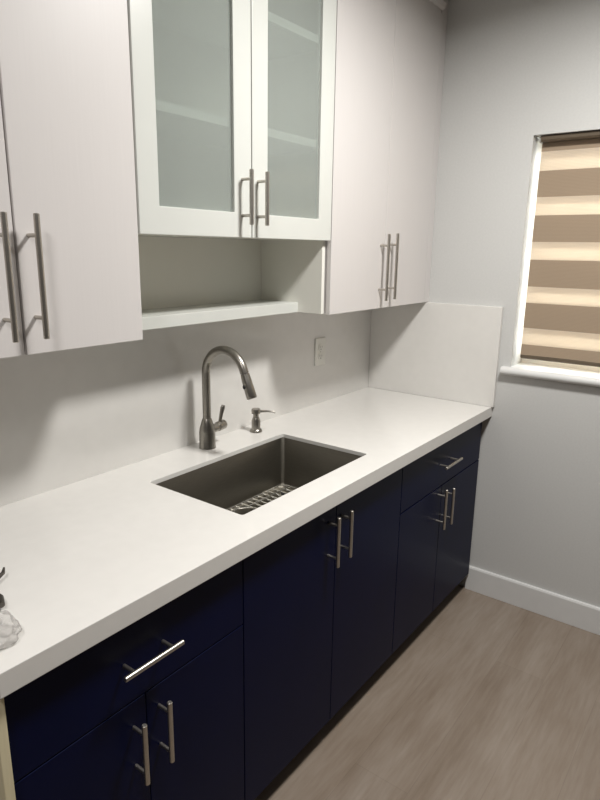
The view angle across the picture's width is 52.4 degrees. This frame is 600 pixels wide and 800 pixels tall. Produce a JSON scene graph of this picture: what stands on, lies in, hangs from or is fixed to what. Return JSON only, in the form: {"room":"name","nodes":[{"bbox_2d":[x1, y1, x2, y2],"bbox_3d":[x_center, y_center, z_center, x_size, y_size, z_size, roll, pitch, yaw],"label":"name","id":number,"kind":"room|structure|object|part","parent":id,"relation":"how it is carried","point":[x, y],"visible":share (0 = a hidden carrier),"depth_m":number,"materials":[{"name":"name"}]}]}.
{"room":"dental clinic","nodes":[
{"label":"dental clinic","id":0,"kind":"room"},
{"bbox_2d":[153,236,252,239],"bbox_3d":[-1.936,0.212,0.102,0.100,2.640,7.720,11,17,35],"label":"wall","id":1,"kind":"structure","parent":0,"point":[153,236],"depth_m":2.00,"materials":[{"name":"paint"}]},
{"bbox_2d":[0,0,142,358],"bbox_3d":[-0.671,-0.739,1.206,0.350,1.286,0.612,11,17,35],"label":"upper cabinet","id":2,"kind":"object","parent":1,"relation":"attached to","point":[70,269],"visible":1,"depth_m":1.29,"materials":[{"name":"white laminate"}]},
{"bbox_3d":[-0.580,-0.239,1.201,0.042,0.251,0.012,11,17,35],"label":"handle","id":3,"kind":"part","parent":2,"relation":"part of","materials":[{"name":"silver metal"}]},
{"bbox_3d":[-0.666,-0.633,1.028,0.019,1.166,0.300,11,17,35],"label":"door","id":4,"kind":"part","parent":2,"relation":"part of","materials":[{"name":"white laminate"}]},
{"bbox_3d":[-0.539,-0.252,1.253,0.042,0.252,0.012,11,17,35],"label":"handle","id":5,"kind":"part","parent":2,"relation":"part of","materials":[{"name":"silver metal"}]},
{"bbox_2d":[0,309,371,506],"bbox_3d":[-0.327,-0.078,2.146,0.020,0.441,2.260,11,17,35],"label":"backsplash","id":6,"kind":"structure","parent":1,"relation":"attached to","point":[69,416],"depth_m":1.94,"materials":[{"name":"white stone"}]},
{"bbox_2d":[314,337,325,365],"bbox_3d":[0.088,-0.210,2.660,0.009,0.120,0.076,11,17,35],"label":"wall outlet","id":7,"kind":"object","parent":6,"relation":"attached to","point":[319,356],"visible":1,"depth_m":2.65,"materials":[{"name":"plastic"}]},
{"bbox_2d":[127,0,336,329],"bbox_3d":[-0.242,-0.872,1.764,0.350,1.282,0.826,11,17,35],"label":"upper cabinet","id":8,"kind":"object","parent":1,"relation":"attached to","point":[233,100],"visible":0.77,"depth_m":1.75,"materials":[{"name":"white wood"}]},
{"bbox_3d":[-0.263,-0.880,1.519,0.019,0.911,0.406,11,17,35],"label":"door","id":9,"kind":"part","parent":8,"relation":"part of","materials":[{"name":"white paint"}]},
{"bbox_3d":[-0.268,-0.880,1.518,0.005,0.776,0.271,11,17,35],"label":"glass panel","id":10,"kind":"part","parent":8,"relation":"part of","materials":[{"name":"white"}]},
{"bbox_2d":[142,300,297,329],"bbox_3d":[-0.313,-0.278,1.956,0.175,0.035,0.788,11,17,35],"label":"open shelf","id":11,"kind":"object","parent":8,"relation":"attached to","point":[188,312],"depth_m":1.94,"materials":[{"name":"white paint"}]},
{"bbox_3d":[-0.147,-0.569,1.711,0.042,0.148,0.012,11,17,35],"label":"handle","id":12,"kind":"part","parent":8,"relation":"part of","materials":[{"name":"silver metal"}]},
{"bbox_3d":[-0.106,-0.581,1.764,0.042,0.148,0.012,11,17,35],"label":"handle","id":13,"kind":"part","parent":8,"relation":"part of","materials":[{"name":"silver metal"}]},
{"bbox_3d":[-0.017,-0.955,1.839,0.019,0.911,0.408,11,17,35],"label":"door","id":14,"kind":"part","parent":8,"relation":"part of","materials":[{"name":"white paint"}]},
{"bbox_3d":[-0.021,-0.955,1.839,0.005,0.776,0.267,11,17,35],"label":"glass panel","id":15,"kind":"part","parent":8,"relation":"part of","materials":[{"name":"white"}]},
{"bbox_2d":[429,0,446,9],"bbox_3d":[-0.083,-1.399,1.618,0.034,0.030,2.215,11,17,35],"label":"trim","id":16,"kind":"structure","parent":8,"relation":"attached to","point":[441,4],"depth_m":2.44,"materials":[{"name":"white laminate"}]},
{"bbox_2d":[324,0,447,314],"bbox_3d":[0.252,-1.022,2.407,0.350,1.286,0.812,11,17,35],"label":"upper cabinet","id":17,"kind":"object","parent":1,"relation":"attached to","point":[390,54],"visible":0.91,"depth_m":2.29,"materials":[{"name":"white laminate"}]},
{"bbox_3d":[0.219,-0.904,2.180,0.019,1.166,0.376,11,17,35],"label":"door","id":18,"kind":"part","parent":17,"relation":"part of","materials":[{"name":"white laminate"}]},
{"bbox_3d":[0.330,-0.517,2.385,0.042,0.255,0.011,11,17,35],"label":"handle","id":19,"kind":"part","parent":17,"relation":"part of","materials":[{"name":"silver metal"}]},
{"bbox_3d":[0.372,-0.533,2.438,0.042,0.256,0.011,11,17,35],"label":"handle","id":20,"kind":"part","parent":17,"relation":"part of","materials":[{"name":"silver metal"}]},
{"bbox_3d":[0.448,-0.975,2.477,0.019,1.166,0.382,11,17,35],"label":"door","id":21,"kind":"part","parent":17,"relation":"part of","materials":[{"name":"white laminate"}]},
{"bbox_2d":[255,585,599,799],"bbox_3d":[0.700,2.031,-1.464,6.700,0.060,7.770,11,17,35],"label":"floor","id":22,"kind":"structure","parent":0,"point":[487,698],"depth_m":2.12,"materials":[{"name":"wood"}]},
{"bbox_2d":[0,698,15,799],"bbox_3d":[-0.751,0.852,1.281,0.627,0.866,0.018,11,17,35],"label":"end panel","id":23,"kind":"object","parent":22,"relation":"on","point":[7,790],"visible":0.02,"depth_m":1.03,"materials":[{"name":"beige wood"}]},
{"bbox_2d":[4,561,243,799],"bbox_3d":[-0.554,0.797,1.516,0.654,0.866,0.601,11,17,35],"label":"base cabinet","id":24,"kind":"object","parent":22,"relation":"on","point":[154,709],"visible":0.67,"depth_m":1.29,"materials":[{"name":"blue paint"}]},
{"bbox_3d":[-0.426,0.925,1.250,0.019,0.574,0.290,11,17,35],"label":"door","id":25,"kind":"part","parent":24,"relation":"part of","materials":[{"name":"blue paint"}]},
{"bbox_3d":[-0.332,0.736,1.277,0.042,0.147,0.011,11,17,35],"label":"handle","id":26,"kind":"part","parent":24,"relation":"part of","materials":[{"name":"silver metal"}]},
{"bbox_3d":[-0.308,0.529,1.255,0.042,0.011,0.152,11,17,35],"label":"handle","id":27,"kind":"part","parent":24,"relation":"part of","materials":[{"name":"silver metal"}]},
{"bbox_3d":[-0.291,0.717,1.328,0.042,0.153,0.011,11,17,35],"label":"handle","id":28,"kind":"part","parent":24,"relation":"part of","materials":[{"name":"silver metal"}]},
{"bbox_3d":[-0.246,0.870,1.484,0.019,0.574,0.306,11,17,35],"label":"door","id":29,"kind":"part","parent":24,"relation":"part of","materials":[{"name":"blue paint"}]},
{"bbox_2d":[242,468,401,799],"bbox_3d":[-0.124,0.666,2.075,0.654,0.866,0.834,11,17,35],"label":"base cabinet","id":30,"kind":"object","parent":22,"relation":"on","point":[319,599],"visible":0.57,"depth_m":1.81,"materials":[{"name":"blue paint"}]},
{"bbox_2d":[0,387,491,698],"bbox_3d":[-0.072,0.205,2.033,0.648,0.046,2.234,11,17,35],"label":"countertop","id":31,"kind":"structure","parent":30,"relation":"on","point":[85,560],"depth_m":1.51,"materials":[{"name":"white stone"}]},
{"bbox_2d":[0,567,4,607],"bbox_3d":[-0.596,0.368,1.188,0.038,0.020,0.132,-5,15,-24],"label":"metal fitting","id":32,"kind":"object","parent":31,"relation":"on","point":[2,601],"visible":1,"depth_m":1.15,"materials":[{"name":"grey metal"}]},
{"bbox_2d":[0,610,21,648],"bbox_3d":[-0.533,0.393,1.058,0.109,0.042,0.082,11,17,35],"label":"plastic bag","id":33,"kind":"object","parent":31,"relation":"on","point":[4,611],"visible":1,"depth_m":1.09,"materials":[{"name":"plastic"}]},
{"bbox_2d":[199,346,256,449],"bbox_3d":[-0.222,-0.003,2.017,0.246,0.360,0.114,11,17,35],"label":"kitchen faucet","id":34,"kind":"object","parent":31,"relation":"on","point":[207,441],"visible":1,"depth_m":2.03,"materials":[{"name":"metal"}]},
{"bbox_3d":[-0.273,0.050,2.118,0.026,0.070,0.016,-4,15,-19],"label":"lever","id":35,"kind":"part","parent":34,"relation":"part of","materials":[{"name":"metal"}]},
{"bbox_2d":[156,437,361,514],"bbox_3d":[-0.107,0.331,1.945,0.425,0.220,0.685,11,17,35],"label":"sink","id":36,"kind":"object","parent":31,"relation":"in","point":[225,483],"visible":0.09,"depth_m":2.15,"materials":[{"name":"silver metal"}]},
{"bbox_2d":[226,485,296,511],"bbox_3d":[-0.111,0.398,1.963,0.317,0.029,0.571,11,17,35],"label":"grid","id":37,"kind":"object","parent":36,"relation":"in","point":[277,486],"visible":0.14,"depth_m":2.15,"materials":[{"name":"metal"}]},
{"bbox_2d":[250,408,274,432],"bbox_3d":[-0.142,0.076,2.268,0.093,0.088,0.047,5,14,14],"label":"soap dispenser","id":38,"kind":"object","parent":31,"relation":"on","point":[255,428],"visible":1,"depth_m":2.26,"materials":[{"name":"metal"}]},
{"bbox_2d":[368,302,503,406],"bbox_3d":[0.606,-0.231,2.828,0.636,0.438,0.022,11,17,35],"label":"side splash","id":39,"kind":"object","parent":31,"relation":"on","point":[447,351],"visible":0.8,"depth_m":2.79,"materials":[{"name":"white stone"}]},
{"bbox_3d":[-0.028,0.711,1.743,0.019,0.764,0.411,11,17,35],"label":"door","id":40,"kind":"part","parent":30,"relation":"part of","materials":[{"name":"blue paint"}]},
{"bbox_3d":[0.100,0.414,1.789,0.042,0.158,0.011,11,17,35],"label":"handle","id":41,"kind":"part","parent":30,"relation":"part of","materials":[{"name":"silver metal"}]},
{"bbox_3d":[0.141,0.401,1.842,0.042,0.152,0.011,11,17,35],"label":"handle","id":42,"kind":"part","parent":30,"relation":"part of","materials":[{"name":"silver metal"}]},
{"bbox_3d":[0.221,0.635,2.068,0.019,0.764,0.418,11,17,35],"label":"door","id":43,"kind":"part","parent":30,"relation":"part of","materials":[{"name":"blue paint"}]},
{"bbox_2d":[392,422,481,653],"bbox_3d":[0.360,0.517,2.705,0.654,0.866,0.782,11,17,35],"label":"base cabinet","id":44,"kind":"object","parent":22,"relation":"on","point":[438,488],"visible":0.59,"depth_m":2.46,"materials":[{"name":"blue paint"}]},
{"bbox_3d":[0.454,0.655,2.395,0.019,0.574,0.357,11,17,35],"label":"door","id":45,"kind":"part","parent":44,"relation":"part of","materials":[{"name":"blue paint"}]},
{"bbox_3d":[0.580,0.245,2.460,0.019,0.186,0.760,11,17,35],"label":"drawer","id":46,"kind":"part","parent":44,"relation":"part of","materials":[{"name":"blue paint"}]},
{"bbox_3d":[0.567,0.435,2.441,0.042,0.170,0.011,11,17,35],"label":"handle","id":47,"kind":"part","parent":44,"relation":"part of","materials":[{"name":"silver metal"}]},
{"bbox_3d":[0.611,0.432,2.501,0.042,0.158,0.011,11,17,35],"label":"handle","id":48,"kind":"part","parent":44,"relation":"part of","materials":[{"name":"silver metal"}]},
{"bbox_3d":[0.603,0.250,2.440,0.042,0.011,0.157,11,17,35],"label":"handle","id":49,"kind":"part","parent":44,"relation":"part of","materials":[{"name":"silver metal"}]},
{"bbox_3d":[0.682,0.585,2.692,0.019,0.574,0.400,11,17,35],"label":"door","id":50,"kind":"part","parent":44,"relation":"part of","materials":[{"name":"blue paint"}]},
{"bbox_2d":[429,0,599,606],"bbox_3d":[2.997,0.023,1.174,6.500,2.640,0.170,11,17,35],"label":"wall","id":51,"kind":"structure","parent":0,"point":[517,73],"depth_m":2.56,"materials":[{"name":"paint"}]},
{"bbox_2d":[465,565,599,634],"bbox_3d":[3.163,1.309,1.231,5.900,0.121,0.014,11,17,35],"label":"baseboard","id":52,"kind":"structure","parent":51,"relation":"attached to","point":[582,615],"depth_m":2.74,"materials":[{"name":"paint"}]},
{"bbox_2d":[500,362,599,386],"bbox_3d":[1.325,-0.062,2.401,1.024,0.034,0.178,11,17,35],"label":"trim","id":53,"kind":"structure","parent":51,"relation":"attached to","point":[528,370],"depth_m":2.54,"materials":[{"name":"paint"}]},
{"bbox_2d":[520,130,599,366],"bbox_3d":[1.319,-0.546,2.284,0.909,0.896,0.074,11,17,35],"label":"roller blind","id":54,"kind":"object","parent":51,"relation":"attached to","point":[562,316],"visible":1,"depth_m":2.46,"materials":[{"name":"fabric"}]},
{"bbox_3d":[1.325,-0.126,2.396,0.899,0.027,0.027,11,17,35],"label":"rail","id":55,"kind":"part","parent":54,"relation":"part of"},
{"bbox_2d":[521,358,599,371],"bbox_3d":[1.387,-0.548,2.379,0.931,0.938,0.040,11,17,35],"label":"window","id":56,"kind":"structure","parent":51,"relation":"in","point":[566,365],"depth_m":2.64,"materials":[{"name":"plastic"}]}
]}

